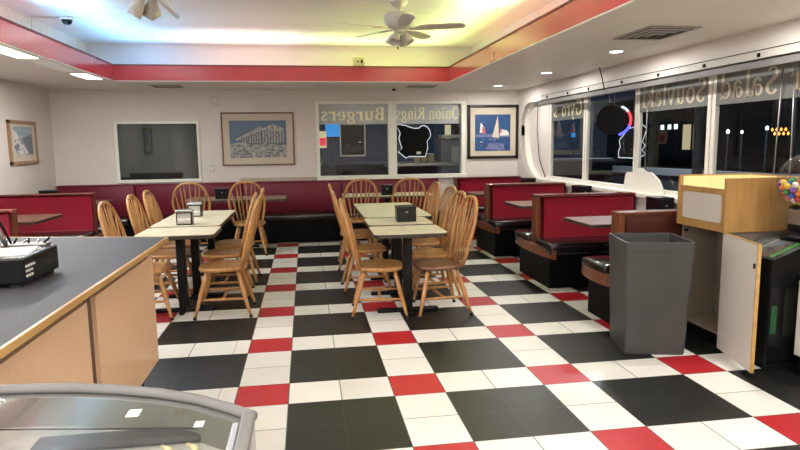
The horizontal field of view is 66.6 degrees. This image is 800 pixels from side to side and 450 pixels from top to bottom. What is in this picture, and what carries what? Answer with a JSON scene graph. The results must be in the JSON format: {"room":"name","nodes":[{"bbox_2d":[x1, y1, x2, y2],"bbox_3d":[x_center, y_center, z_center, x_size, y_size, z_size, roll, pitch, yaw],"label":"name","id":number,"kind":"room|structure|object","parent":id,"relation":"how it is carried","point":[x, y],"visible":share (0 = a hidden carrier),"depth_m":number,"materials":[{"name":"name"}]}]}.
{"room":"restaurant","nodes":[
{"label":"restaurant","id":0,"kind":"room"},
{"bbox_2d":[0,79,56,194],"bbox_3d":[-4.291,-0.090,3.347,0.120,2.305,11.600,-2,8,-9],"label":"wall","id":1,"kind":"structure","parent":0,"point":[18,101],"depth_m":8.16,"materials":[{"name":"paint"}]},
{"bbox_2d":[6,120,38,164],"bbox_3d":[-4.956,-1.085,8.006,0.030,0.565,0.790,-2,8,-9],"label":"framed picture","id":2,"kind":"object","parent":1,"relation":"attached to","point":[21,135],"visible":1,"depth_m":7.97,"materials":[{"name":"beige wood"}]},
{"bbox_2d":[12,126,32,154],"bbox_3d":[-4.952,-1.107,8.004,0.005,0.360,0.540,-2,8,-9],"label":"print","id":3,"kind":"object","parent":2,"relation":"attached to","point":[22,136],"depth_m":7.98,"materials":[{"name":"paper"}]},
{"bbox_2d":[48,89,517,230],"bbox_3d":[-1.595,-0.960,9.646,7.360,2.305,0.140,-2,8,-9],"label":"wall","id":4,"kind":"structure","parent":0,"point":[82,121],"depth_m":9.28,"materials":[{"name":"paint"}]},
{"bbox_2d":[113,121,201,182],"bbox_3d":[-3.662,-1.106,9.221,1.215,0.915,0.040,-2,8,-9],"label":"window","id":5,"kind":"structure","parent":4,"relation":"in","point":[146,151],"depth_m":9.22,"materials":[{"name":"glass"}]},
{"bbox_2d":[220,112,294,165],"bbox_3d":[-2.194,-1.331,9.414,1.100,0.815,0.033,-2,8,-9],"label":"framed picture","id":6,"kind":"object","parent":4,"relation":"attached to","point":[248,138],"visible":1,"depth_m":9.41,"materials":[{"name":"blue paper"}]},
{"bbox_2d":[229,120,286,157],"bbox_3d":[-2.192,-1.327,9.406,0.860,0.570,0.016,-2,8,-9],"label":"print","id":7,"kind":"object","parent":6,"relation":"attached to","point":[247,138],"depth_m":9.41,"materials":[{"name":"paper"}]},
{"bbox_2d":[239,177,316,181],"bbox_3d":[-1.901,-0.716,9.548,1.210,0.055,0.020,-2,8,-9],"label":"trim","id":8,"kind":"structure","parent":4,"relation":"attached to","point":[282,178],"depth_m":9.54,"materials":[{"name":"grey paint"}]},
{"bbox_2d":[315,101,466,179],"bbox_3d":[-0.124,-1.360,9.772,2.430,1.230,0.160,-2,8,-9],"label":"window","id":9,"kind":"structure","parent":4,"relation":"in","point":[391,113],"depth_m":9.72,"materials":[{"name":"paint"}]},
{"bbox_2d":[339,123,365,155],"bbox_3d":[-0.751,-1.352,9.673,0.410,0.515,0.070,-2,8,-9],"label":"poster","id":10,"kind":"object","parent":9,"relation":"attached to","point":[352,136],"visible":1,"depth_m":9.68,"materials":[{"name":"paper"}]},
{"bbox_2d":[342,142,362,152],"bbox_3d":[-0.750,-1.236,9.688,0.340,0.180,0.070,-2,8,-9],"label":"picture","id":11,"kind":"object","parent":10,"relation":"attached to","point":[347,147],"depth_m":9.69,"materials":[{"name":"paper"}]},
{"bbox_2d":[397,124,430,157],"bbox_3d":[0.193,-1.528,9.752,0.618,0.919,0.031,-2,8,-9],"label":"sign","id":12,"kind":"object","parent":9,"relation":"attached to","point":[413,141],"visible":1,"depth_m":9.77,"materials":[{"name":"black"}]},
{"bbox_2d":[467,105,518,158],"bbox_3d":[1.526,-1.527,9.972,0.860,0.870,0.030,-2,8,-9],"label":"framed picture","id":13,"kind":"object","parent":4,"relation":"attached to","point":[492,130],"visible":1,"depth_m":9.97},
{"bbox_2d":[475,114,510,150],"bbox_3d":[1.521,-1.512,9.969,0.600,0.590,0.005,-2,8,-9],"label":"print","id":14,"kind":"object","parent":13,"relation":"attached to","point":[492,131],"depth_m":9.97},
{"bbox_2d":[0,0,799,89],"bbox_3d":[-0.682,-1.649,3.707,7.220,0.605,11.600,-2,8,-9],"label":"ceiling","id":15,"kind":"structure","parent":0,"point":[206,32],"depth_m":7.03,"materials":[{"name":"paint"}]},
{"bbox_2d":[0,45,41,58],"bbox_3d":[-3.389,-1.488,5.101,0.230,0.016,1.320,-2,8,-9],"label":"recessed light","id":16,"kind":"object","parent":15,"relation":"in","point":[4,50],"visible":0.92,"depth_m":5.42,"materials":[{"name":"white paint"}]},
{"bbox_2d":[31,16,74,29],"bbox_3d":[-3.756,-2.178,6.576,0.457,0.140,0.160,-2,8,-9],"label":"dome camera","id":17,"kind":"object","parent":15,"relation":"attached to","point":[67,20],"visible":0.99,"depth_m":6.56,"materials":[{"name":"white paint"}]},
{"bbox_2d":[26,60,81,71],"bbox_3d":[-3.580,-1.649,6.325,0.230,0.016,0.820,-2,8,-9],"label":"recessed light","id":18,"kind":"object","parent":15,"relation":"in","point":[45,63],"visible":0.93,"depth_m":6.20,"materials":[{"name":"white paint"}]},
{"bbox_2d":[0,16,113,80],"bbox_3d":[-3.083,-1.452,4.015,0.045,0.215,7.690,-2,8,-9],"label":"trim","id":19,"kind":"structure","parent":15,"relation":"attached to","point":[13,35],"depth_m":5.84,"materials":[{"name":"red paint"}]},
{"bbox_2d":[66,72,105,79],"bbox_3d":[-3.723,-1.769,7.237,0.230,0.016,0.640,-2,8,-9],"label":"recessed light","id":20,"kind":"object","parent":15,"relation":"in","point":[83,75],"visible":0.93,"depth_m":7.09,"materials":[{"name":"white paint"}]},
{"bbox_2d":[71,74,101,79],"bbox_3d":[-3.723,-1.763,7.237,0.170,0.004,0.560,-2,8,-9],"label":"diffuser","id":21,"kind":"object","parent":20,"relation":"attached to","point":[85,76],"depth_m":7.19,"materials":[{"name":"white plastic"}]},
{"bbox_2d":[127,0,179,20],"bbox_3d":[-2.154,-1.948,5.344,0.445,0.308,0.263,-2,8,-9],"label":"ceiling fan","id":22,"kind":"object","parent":15,"relation":"attached to","point":[150,10],"visible":1,"depth_m":5.30,"materials":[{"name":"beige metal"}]},
{"bbox_2d":[149,85,184,87],"bbox_3d":[-3.288,-1.951,8.597,0.420,0.024,0.340,-2,8,-9],"label":"ceiling vent","id":23,"kind":"object","parent":15,"relation":"in","point":[155,86],"visible":1,"depth_m":8.55,"materials":[{"name":"metal"}]},
{"bbox_2d":[113,64,448,82],"bbox_3d":[-1.495,-2.018,8.121,4.435,0.215,0.045,-2,8,-9],"label":"trim","id":24,"kind":"structure","parent":15,"relation":"attached to","point":[132,72],"depth_m":8.10,"materials":[{"name":"red paint"}]},
{"bbox_2d":[352,57,371,65],"bbox_3d":[-0.501,-2.213,8.259,0.282,0.118,0.057,-2,8,-9],"label":"electrical outlet","id":25,"kind":"object","parent":24,"relation":"on","point":[357,61],"visible":1,"depth_m":8.23,"materials":[{"name":"beige plastic"}]},
{"bbox_2d":[336,0,465,48],"bbox_3d":[-0.002,-1.990,6.060,1.275,0.465,1.231,-2,8,-9],"label":"ceiling fan","id":26,"kind":"object","parent":15,"relation":"hanging from","point":[398,21],"visible":1,"depth_m":6.04,"materials":[{"name":"white plastic"}]},
{"bbox_2d":[406,85,437,87],"bbox_3d":[0.327,-2.059,9.088,0.440,0.024,0.300,-2,8,-9],"label":"ceiling vent","id":27,"kind":"object","parent":15,"relation":"in","point":[409,86],"visible":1,"depth_m":8.98,"materials":[{"name":"metal"}]},
{"bbox_2d":[448,0,642,82],"bbox_3d":[1.274,-1.592,4.679,0.045,0.215,7.690,-2,8,-9],"label":"trim","id":28,"kind":"structure","parent":15,"relation":"attached to","point":[571,15],"depth_m":5.15,"materials":[{"name":"red paint"}]},
{"bbox_2d":[613,26,701,39],"bbox_3d":[2.025,-1.513,4.832,0.440,0.024,0.580,-2,8,-9],"label":"ceiling vent","id":29,"kind":"object","parent":15,"relation":"in","point":[650,32],"visible":1,"depth_m":4.75,"materials":[{"name":"metal"}]},
{"bbox_2d":[445,124,459,137],"bbox_3d":[1.602,-1.429,13.279,1.260,2.500,0.100,-2,8,-9],"label":"lit doorway","id":30,"kind":"structure","parent":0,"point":[456,126],"depth_m":13.09,"materials":[{"name":"beige"}]},
{"bbox_2d":[144,236,799,449],"bbox_3d":[-0.680,0.996,4.054,7.360,0.120,11.800,-2,8,-9],"label":"floor","id":31,"kind":"structure","parent":0,"point":[531,368],"depth_m":3.92,"materials":[{"name":"tile"}]},
{"bbox_2d":[0,209,18,236],"bbox_3d":[-3.959,0.327,5.454,1.127,0.915,1.080,-2,8,-9],"label":"bench","id":32,"kind":"object","parent":31,"relation":"on","point":[8,217],"visible":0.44,"depth_m":5.41,"materials":[{"name":"red leather"}]},
{"bbox_2d":[17,214,61,224],"bbox_3d":[-4.193,0.292,6.474,0.938,0.722,0.728,-2,8,-9],"label":"table","id":33,"kind":"object","parent":31,"relation":"on","point":[33,219],"visible":0.27,"depth_m":6.43,"materials":[{"name":"brown laminate"}]},
{"bbox_2d":[0,193,109,236],"bbox_3d":[-4.227,0.077,7.359,1.187,0.915,1.080,-2,8,-9],"label":"bench","id":34,"kind":"object","parent":31,"relation":"on","point":[78,211],"visible":0.52,"depth_m":7.28,"materials":[{"name":"red leather"}]},
{"bbox_2d":[0,237,168,386],"bbox_3d":[-2.136,0.671,2.686,1.812,0.921,2.610,-2,8,-9],"label":"counter","id":35,"kind":"object","parent":31,"relation":"on","point":[91,319],"depth_m":2.66,"materials":[{"name":"grey laminate"}]},
{"bbox_2d":[0,245,58,287],"bbox_3d":[-1.737,0.172,2.456,0.553,0.118,0.335,-2,8,-9],"label":"receipt printer","id":36,"kind":"object","parent":35,"relation":"on","point":[15,271],"visible":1,"depth_m":2.37,"materials":[{"name":"black plastic"}]},
{"bbox_2d":[0,222,12,247],"bbox_3d":[-1.721,0.027,2.563,0.144,0.146,0.044,-3,8,-17],"label":"holder","id":37,"kind":"object","parent":36,"relation":"on","point":[2,237],"visible":0.91,"depth_m":2.58,"materials":[{"name":"metal"}]},
{"bbox_2d":[0,246,38,256],"bbox_3d":[-1.581,0.107,2.467,0.170,0.005,0.220,-3,8,-20],"label":"slip","id":38,"kind":"object","parent":36,"relation":"on","point":[11,251],"visible":1,"depth_m":2.47,"materials":[{"name":"paper"}]},
{"bbox_2d":[0,237,50,246],"bbox_3d":[-1.610,0.073,2.619,0.182,0.033,0.060,-2,8,-9],"label":"tray","id":39,"kind":"object","parent":36,"relation":"on","point":[46,242],"visible":0.89,"depth_m":2.60,"materials":[{"name":"metal"}]},
{"bbox_2d":[56,184,135,236],"bbox_3d":[-4.497,-0.124,8.941,1.088,0.902,0.555,-2,8,-9],"label":"banquette","id":40,"kind":"object","parent":31,"relation":"on","point":[118,193],"visible":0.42,"depth_m":9.08,"materials":[{"name":"red leather"}]},
{"bbox_2d":[0,383,257,449],"bbox_3d":[-0.823,0.859,0.912,1.200,0.824,1.202,-2,8,-9],"label":"freezer","id":41,"kind":"object","parent":31,"relation":"on","point":[33,416],"visible":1,"depth_m":1.38,"materials":[{"name":"glass"}]},
{"bbox_2d":[30,427,200,449],"bbox_3d":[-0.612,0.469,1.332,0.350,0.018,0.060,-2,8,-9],"label":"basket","id":42,"kind":"object","parent":41,"relation":"on","point":[174,438],"depth_m":1.32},
{"bbox_2d":[97,201,178,320],"bbox_3d":[-2.235,0.291,5.249,0.579,1.010,0.490,-2,8,-9],"label":"chair","id":43,"kind":"object","parent":31,"relation":"on","point":[158,267],"visible":0.47,"depth_m":5.18,"materials":[{"name":"brown wood"}]},
{"bbox_2d":[126,194,192,298],"bbox_3d":[-2.321,0.198,5.958,0.579,1.010,0.490,-2,8,-9],"label":"chair","id":44,"kind":"object","parent":31,"relation":"on","point":[138,225],"visible":0.59,"depth_m":5.92,"materials":[{"name":"brown wood"}]},
{"bbox_2d":[142,190,203,287],"bbox_3d":[-2.405,0.123,6.527,0.579,1.010,0.490,-2,8,-9],"label":"chair","id":45,"kind":"object","parent":31,"relation":"on","point":[153,217],"visible":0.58,"depth_m":6.45,"materials":[{"name":"brown wood"}]},
{"bbox_2d":[134,226,221,314],"bbox_3d":[-1.925,0.411,5.375,0.651,0.722,0.526,-2,8,-9],"label":"dining table","id":46,"kind":"object","parent":31,"relation":"on","point":[179,234],"visible":0.85,"depth_m":5.34,"materials":[{"name":"beige laminate"}]},
{"bbox_2d":[129,182,242,245],"bbox_3d":[-3.177,-0.166,9.142,1.558,0.902,0.555,-2,8,-9],"label":"banquette","id":47,"kind":"object","parent":31,"relation":"on","point":[162,192],"visible":0.37,"depth_m":9.23,"materials":[{"name":"red leather"}]},
{"bbox_2d":[150,210,235,299],"bbox_3d":[-2.103,0.280,6.376,0.638,0.722,1.356,-2,8,-9],"label":"dining table","id":48,"kind":"object","parent":31,"relation":"on","point":[215,217],"visible":0.48,"depth_m":5.90,"materials":[{"name":"beige laminate"}]},
{"bbox_2d":[175,209,193,224],"bbox_3d":[-2.037,-0.077,5.762,0.153,0.145,0.110,-2,8,-9],"label":"napkin holder","id":49,"kind":"object","parent":48,"relation":"on","point":[183,216],"visible":1,"depth_m":5.71,"materials":[{"name":"silver metal"}]},
{"bbox_2d":[187,202,202,216],"bbox_3d":[-2.161,-0.166,6.425,0.148,0.150,0.110,-2,8,-9],"label":"napkin holder","id":50,"kind":"object","parent":48,"relation":"on","point":[197,206],"visible":0.87,"depth_m":6.38,"materials":[{"name":"silver metal"}]},
{"bbox_2d":[172,182,216,248],"bbox_3d":[-2.727,-0.083,8.099,0.490,1.010,0.579,-2,8,-9],"label":"chair","id":51,"kind":"object","parent":31,"relation":"on","point":[184,183],"visible":0.38,"depth_m":7.82,"materials":[{"name":"brown wood"}]},
{"bbox_2d":[193,197,260,320],"bbox_3d":[-1.501,0.271,5.331,0.579,1.010,0.490,-2,8,-9],"label":"chair","id":52,"kind":"object","parent":31,"relation":"on","point":[215,266],"visible":1,"depth_m":5.20,"materials":[{"name":"brown wood"}]},
{"bbox_2d":[202,192,257,298],"bbox_3d":[-1.670,0.190,5.957,0.579,1.010,0.490,-2,8,-9],"label":"chair","id":53,"kind":"object","parent":31,"relation":"on","point":[220,253],"visible":0.62,"depth_m":5.82,"materials":[{"name":"brown wood"}]},
{"bbox_2d":[185,195,286,247],"bbox_3d":[-2.304,-0.029,8.718,1.366,0.722,0.606,-2,8,-9],"label":"dining table","id":54,"kind":"object","parent":31,"relation":"on","point":[268,198],"visible":0.44,"depth_m":8.55,"materials":[{"name":"brown laminate"}]},
{"bbox_2d":[215,188,229,198],"bbox_3d":[-2.491,-0.443,8.532,0.188,0.150,0.128,-2,8,-9],"label":"napkin holder","id":55,"kind":"object","parent":54,"relation":"on","point":[220,193],"visible":0.89,"depth_m":8.47,"materials":[{"name":"metal"}]},
{"bbox_2d":[210,188,264,286],"bbox_3d":[-1.732,0.112,6.550,0.579,1.010,0.490,-2,8,-9],"label":"chair","id":56,"kind":"object","parent":31,"relation":"on","point":[229,243],"visible":0.58,"depth_m":6.46,"materials":[{"name":"brown wood"}]},
{"bbox_2d":[228,181,269,255],"bbox_3d":[-2.036,-0.105,8.205,0.490,1.010,0.579,-2,8,-9],"label":"chair","id":57,"kind":"object","parent":31,"relation":"on","point":[239,224],"visible":0.66,"depth_m":8.03,"materials":[{"name":"brown wood"}]},
{"bbox_2d":[242,180,343,243],"bbox_3d":[-1.646,-0.216,9.375,1.518,0.902,0.555,-2,8,-9],"label":"banquette","id":58,"kind":"object","parent":31,"relation":"on","point":[308,214],"visible":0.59,"depth_m":9.38,"materials":[{"name":"red leather"}]},
{"bbox_2d":[328,183,376,270],"bbox_3d":[-0.552,0.007,7.232,0.579,1.010,0.490,-2,8,-7],"label":"chair","id":59,"kind":"object","parent":31,"relation":"on","point":[358,232],"visible":0.41,"depth_m":7.10,"materials":[{"name":"brown wood"}]},
{"bbox_2d":[343,179,378,252],"bbox_3d":[-0.554,-0.152,8.430,0.490,1.010,0.579,-2,8,-9],"label":"chair","id":60,"kind":"object","parent":31,"relation":"on","point":[354,219],"visible":0.46,"depth_m":8.19,"materials":[{"name":"brown wood"}]},
{"bbox_2d":[331,190,391,294],"bbox_3d":[-0.392,0.151,6.132,0.579,1.010,0.490,-2,8,-9],"label":"chair","id":61,"kind":"object","parent":31,"relation":"on","point":[364,248],"visible":0.82,"depth_m":5.99,"materials":[{"name":"brown wood"}]},
{"bbox_2d":[338,198,408,319],"bbox_3d":[-0.228,0.266,5.258,0.579,1.010,0.490,-1,8,-3],"label":"chair","id":62,"kind":"object","parent":31,"relation":"on","point":[372,265],"visible":1,"depth_m":5.12,"materials":[{"name":"brown wood"}]},
{"bbox_2d":[341,192,433,242],"bbox_3d":[-0.189,-0.098,9.040,1.326,0.722,0.606,-2,8,-9],"label":"dining table","id":63,"kind":"object","parent":31,"relation":"on","point":[386,198],"visible":0.3,"depth_m":8.79,"materials":[{"name":"beige laminate"}]},
{"bbox_2d":[380,184,392,194],"bbox_3d":[-0.194,-0.512,8.852,0.168,0.150,0.128,-2,8,-9],"label":"napkin holder","id":64,"kind":"object","parent":63,"relation":"on","point":[386,189],"visible":0.94,"depth_m":8.80,"materials":[{"name":"metal"}]},
{"bbox_2d":[342,178,442,239],"bbox_3d":[-0.114,-0.265,9.609,1.558,0.902,0.555,-2,8,-9],"label":"banquette","id":65,"kind":"object","parent":31,"relation":"on","point":[427,182],"visible":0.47,"depth_m":9.70,"materials":[{"name":"red leather"}]},
{"bbox_2d":[353,202,431,279],"bbox_3d":[-0.120,0.176,6.979,0.706,0.722,1.476,-2,8,-9],"label":"dining table","id":66,"kind":"object","parent":31,"relation":"on","point":[365,210],"visible":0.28,"depth_m":6.77,"materials":[{"name":"beige laminate"}]},
{"bbox_2d":[364,217,432,296],"bbox_3d":[-0.019,0.316,5.916,0.616,0.722,0.506,-2,8,-9],"label":"dining table","id":67,"kind":"object","parent":31,"relation":"on","point":[369,222],"visible":0.6,"depth_m":5.87,"materials":[{"name":"beige laminate"}]},
{"bbox_2d":[394,205,416,221],"bbox_3d":[0.053,-0.112,5.820,0.193,0.150,0.148,-2,8,-9],"label":"napkin holder","id":68,"kind":"object","parent":67,"relation":"on","point":[403,213],"visible":1,"depth_m":5.75,"materials":[{"name":"metal"}]},
{"bbox_2d":[388,178,426,247],"bbox_3d":[0.099,-0.173,8.530,0.490,1.010,0.579,-2,8,-9],"label":"chair","id":69,"kind":"object","parent":31,"relation":"on","point":[403,179],"visible":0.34,"depth_m":8.26,"materials":[{"name":"brown wood"}]},
{"bbox_2d":[369,225,446,314],"bbox_3d":[0.063,0.395,5.314,0.621,0.722,0.501,-2,8,-9],"label":"dining table","id":70,"kind":"object","parent":31,"relation":"on","point":[407,232],"visible":0.9,"depth_m":5.25,"materials":[{"name":"beige laminate"}]},
{"bbox_2d":[389,181,440,258],"bbox_3d":[0.179,-0.006,7.266,0.579,1.010,0.490,-3,8,-14],"label":"chair","id":71,"kind":"object","parent":31,"relation":"on","point":[433,202],"visible":0.4,"depth_m":7.27,"materials":[{"name":"brown wood"}]},
{"bbox_2d":[402,186,456,280],"bbox_3d":[0.302,0.092,6.515,0.579,1.010,0.490,-3,8,-17],"label":"chair","id":72,"kind":"object","parent":31,"relation":"on","point":[431,242],"visible":0.54,"depth_m":6.58,"materials":[{"name":"brown wood"}]},
{"bbox_2d":[402,190,466,302],"bbox_3d":[0.330,0.181,5.845,0.579,1.010,0.490,-3,8,-14],"label":"chair","id":73,"kind":"object","parent":31,"relation":"on","point":[442,251],"visible":0.75,"depth_m":5.85,"materials":[{"name":"brown wood"}]},
{"bbox_2d":[412,195,477,319],"bbox_3d":[0.367,0.253,5.299,0.579,1.010,0.490,-3,8,-14],"label":"chair","id":74,"kind":"object","parent":31,"relation":"on","point":[447,264],"visible":0.97,"depth_m":5.26,"materials":[{"name":"brown wood"}]},
{"bbox_2d":[466,191,483,196],"bbox_3d":[1.568,-0.134,9.157,1.058,0.722,0.608,-2,8,-9],"label":"table","id":75,"kind":"object","parent":31,"relation":"on","point":[474,193],"visible":0.2,"depth_m":8.96,"materials":[{"name":"brown laminate"}]},
{"bbox_2d":[521,177,535,182],"bbox_3d":[1.959,-0.624,9.307,0.168,0.200,0.228,-2,8,-9],"label":"napkin holder","id":76,"kind":"object","parent":75,"relation":"on","point":[523,179],"visible":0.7,"depth_m":9.20,"materials":[{"name":"metal"}]},
{"bbox_2d":[452,176,520,236],"bbox_3d":[1.430,-0.309,9.750,1.157,0.915,0.630,-2,8,-9],"label":"bench","id":77,"kind":"object","parent":31,"relation":"on","point":[465,184],"visible":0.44,"depth_m":9.81,"materials":[{"name":"red leather"}]},
{"bbox_2d":[504,201,531,208],"bbox_3d":[1.853,0.084,7.495,1.008,0.722,0.648,-2,8,-9],"label":"table","id":78,"kind":"object","parent":31,"relation":"on","point":[518,204],"visible":0.16,"depth_m":7.37,"materials":[{"name":"brown laminate"}]},
{"bbox_2d":[571,185,591,192],"bbox_3d":[2.240,-0.389,7.514,0.168,0.200,0.228,-2,8,-9],"label":"napkin holder","id":79,"kind":"object","parent":78,"relation":"on","point":[575,188],"visible":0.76,"depth_m":7.41,"materials":[{"name":"metal"}]},
{"bbox_2d":[473,182,565,256],"bbox_3d":[1.661,-0.115,8.276,1.157,0.915,1.080,-2,8,-9],"label":"bench","id":80,"kind":"object","parent":31,"relation":"on","point":[497,225],"visible":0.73,"depth_m":8.10,"materials":[{"name":"red leather"}]},
{"bbox_2d":[515,192,635,288],"bbox_3d":[1.932,0.112,6.541,1.157,0.915,1.080,-2,8,-9],"label":"bench","id":81,"kind":"object","parent":31,"relation":"on","point":[552,252],"visible":0.78,"depth_m":6.37,"materials":[{"name":"red leather"}]},
{"bbox_2d":[564,216,611,227],"bbox_3d":[2.130,0.303,5.822,0.978,0.722,0.608,-2,8,-9],"label":"table","id":82,"kind":"object","parent":31,"relation":"on","point":[586,221],"visible":0.18,"depth_m":5.70,"materials":[{"name":"brown laminate"}]},
{"bbox_2d":[646,196,674,209],"bbox_3d":[2.499,-0.172,5.858,0.168,0.200,0.228,-2,8,-9],"label":"napkin holder","id":83,"kind":"object","parent":82,"relation":"on","point":[652,202],"visible":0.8,"depth_m":5.76,"materials":[{"name":"metal"}]},
{"bbox_2d":[581,209,681,323],"bbox_3d":[2.154,0.305,5.086,1.145,0.912,0.630,-2,8,-9],"label":"bench","id":84,"kind":"object","parent":31,"relation":"on","point":[594,268],"visible":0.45,"depth_m":4.79,"materials":[{"name":"red wood"}]},
{"bbox_2d":[609,233,695,354],"bbox_3d":[1.753,0.477,4.311,0.453,0.785,0.454,0,8,4],"label":"waste bin","id":85,"kind":"object","parent":31,"relation":"on","point":[650,273],"visible":1,"depth_m":4.12,"materials":[{"name":"grey plastic"}]},
{"bbox_2d":[676,173,799,372],"bbox_3d":[2.422,0.272,4.219,0.704,1.200,1.013,-2,8,-9],"label":"cabinet","id":86,"kind":"object","parent":31,"relation":"on","point":[723,214],"visible":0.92,"depth_m":4.15,"materials":[{"name":"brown wood"}]},
{"bbox_2d":[676,173,799,232],"bbox_3d":[2.440,-0.172,4.404,0.585,0.370,0.540,-2,8,-9],"label":"box","id":87,"kind":"object","parent":86,"relation":"attached to","point":[736,202],"depth_m":4.16,"materials":[{"name":"brown wood"}]},
{"bbox_2d":[753,235,799,369],"bbox_3d":[2.591,0.489,4.015,0.615,0.818,0.350,-2,8,-9],"label":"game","id":88,"kind":"object","parent":31,"relation":"on","point":[780,259],"visible":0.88,"depth_m":3.84,"materials":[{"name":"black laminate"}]},
{"bbox_2d":[776,154,799,240],"bbox_3d":[2.619,-0.196,3.904,0.360,0.565,0.360,-2,8,-9],"label":"machine","id":89,"kind":"object","parent":88,"relation":"on","point":[792,232],"visible":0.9,"depth_m":3.91,"materials":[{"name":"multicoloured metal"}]},
{"bbox_2d":[794,275,799,374],"bbox_3d":[2.723,0.641,3.596,0.490,0.625,0.470,-2,8,-9],"label":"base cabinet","id":90,"kind":"object","parent":31,"relation":"on","point":[797,332],"visible":1,"depth_m":3.76,"materials":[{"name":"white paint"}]},
{"bbox_2d":[517,18,799,209],"bbox_3d":[2.962,-0.323,4.451,0.240,2.305,11.600,-2,8,-9],"label":"wall","id":91,"kind":"structure","parent":0,"point":[787,32],"depth_m":6.18,"materials":[{"name":"paint"}]},
{"bbox_2d":[530,41,799,203],"bbox_3d":[2.650,-0.891,6.109,0.280,1.270,7.990,-2,8,-9],"label":"window","id":92,"kind":"structure","parent":91,"relation":"in","point":[782,81],"depth_m":5.83,"materials":[{"name":"white paint"}]},
{"bbox_2d":[596,95,631,135],"bbox_3d":[2.444,-1.246,6.936,0.385,0.460,0.075,5,9,36],"label":"round sign","id":93,"kind":"object","parent":92,"relation":"hanging from","point":[611,119],"visible":1,"depth_m":6.91,"materials":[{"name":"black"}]},
{"bbox_2d":[618,125,647,157],"bbox_3d":[2.707,-0.968,7.085,0.021,0.383,0.616,-2,8,-9],"label":"sign","id":94,"kind":"object","parent":92,"relation":"attached to","point":[626,143],"visible":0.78,"depth_m":7.16,"materials":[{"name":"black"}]},
{"bbox_2d":[623,168,663,194],"bbox_3d":[2.616,-0.484,6.550,0.032,0.250,0.780,-2,8,-9],"label":"cutout","id":95,"kind":"object","parent":92,"relation":"on","point":[641,180],"visible":1,"depth_m":6.52,"materials":[{"name":"white paint"}]},
{"bbox_2d":[612,163,799,180],"bbox_3d":[12.730,-1.110,19.553,48.000,0.050,52.000,-2,8,-9],"label":"ground","id":96,"kind":"structure","parent":0,"point":[666,177],"depth_m":32.39,"materials":[{"name":"concrete"}]},
{"bbox_2d":[319,131,326,175],"bbox_3d":[-1.418,-0.757,11.154,0.180,1.900,0.070,-2,8,-9],"label":"price sign","id":97,"kind":"object","parent":96,"relation":"on","point":[322,134],"visible":0.56,"depth_m":11.03,"materials":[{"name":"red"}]},
{"bbox_2d":[325,124,339,175],"bbox_3d":[-1.228,-0.825,11.384,0.280,2.160,0.060,-2,8,-9],"label":"lit sign","id":98,"kind":"object","parent":96,"relation":"on","point":[332,130],"visible":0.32,"depth_m":11.24,"materials":[{"name":"blue plastic"}]},
{"bbox_2d":[384,162,459,165],"bbox_3d":[0.840,-0.501,11.036,2.200,1.270,0.400,-2,8,-9],"label":"bench","id":99,"kind":"object","parent":96,"relation":"on","point":[409,163],"visible":0.21,"depth_m":10.71,"materials":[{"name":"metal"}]},
{"bbox_2d":[437,135,459,173],"bbox_3d":[0.957,-0.884,12.014,0.370,1.770,0.420,-2,8,-9],"label":"machine","id":100,"kind":"object","parent":96,"relation":"on","point":[448,148],"visible":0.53,"depth_m":11.76,"materials":[{"name":"metal"}]},
{"bbox_2d":[320,158,613,182],"bbox_3d":[-0.720,-1.023,15.520,13.000,1.160,0.300,-2,8,-9],"label":"wall","id":101,"kind":"structure","parent":96,"relation":"on","point":[600,169],"depth_m":15.61,"materials":[{"name":"grey concrete"}]},
{"bbox_2d":[691,106,705,173],"bbox_3d":[5.030,-1.419,10.244,0.171,3.200,0.180,-2,8,-9],"label":"pole","id":102,"kind":"object","parent":96,"relation":"on","point":[700,112],"visible":0.31,"depth_m":10.18,"materials":[{"name":"black metal"}]},
{"bbox_2d":[606,97,799,172],"bbox_3d":[20.259,-5.660,35.444,4.050,4.600,26.000,-2,8,-9],"label":"building","id":103,"kind":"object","parent":96,"relation":"on","point":[669,132],"visible":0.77,"depth_m":34.17,"materials":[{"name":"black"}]},
{"bbox_2d":[612,166,799,190],"bbox_3d":[7.882,-1.475,18.747,0.200,1.000,48.000,-2,8,-9],"label":"kerb","id":104,"kind":"object","parent":96,"relation":"on","point":[618,179],"visible":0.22,"depth_m":18.07,"materials":[{"name":"grey concrete"}]},
{"bbox_2d":[725,129,729,170],"bbox_3d":[10.632,-2.130,19.826,0.092,1.950,0.092,1,8,14],"label":"street lamp","id":105,"kind":"object","parent":96,"relation":"on","point":[727,130],"visible":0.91,"depth_m":19.76,"materials":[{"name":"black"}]},
{"bbox_2d":[738,130,742,171],"bbox_3d":[10.732,-2.027,19.192,0.071,1.910,0.071,1,8,14],"label":"street lamp","id":106,"kind":"object","parent":96,"relation":"on","point":[741,138],"visible":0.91,"depth_m":19.13,"materials":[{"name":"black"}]},
{"bbox_2d":[763,126,768,172],"bbox_3d":[10.892,-1.941,18.156,0.081,2.010,0.081,1,8,14],"label":"street lamp","id":107,"kind":"object","parent":96,"relation":"on","point":[766,127],"visible":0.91,"depth_m":18.09,"materials":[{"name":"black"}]},
{"bbox_2d":[791,97,797,173],"bbox_3d":[11.043,-2.251,17.098,0.087,2.900,0.100,-2,8,-9],"label":"post","id":108,"kind":"object","parent":96,"relation":"on","point":[796,98],"visible":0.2,"depth_m":17.01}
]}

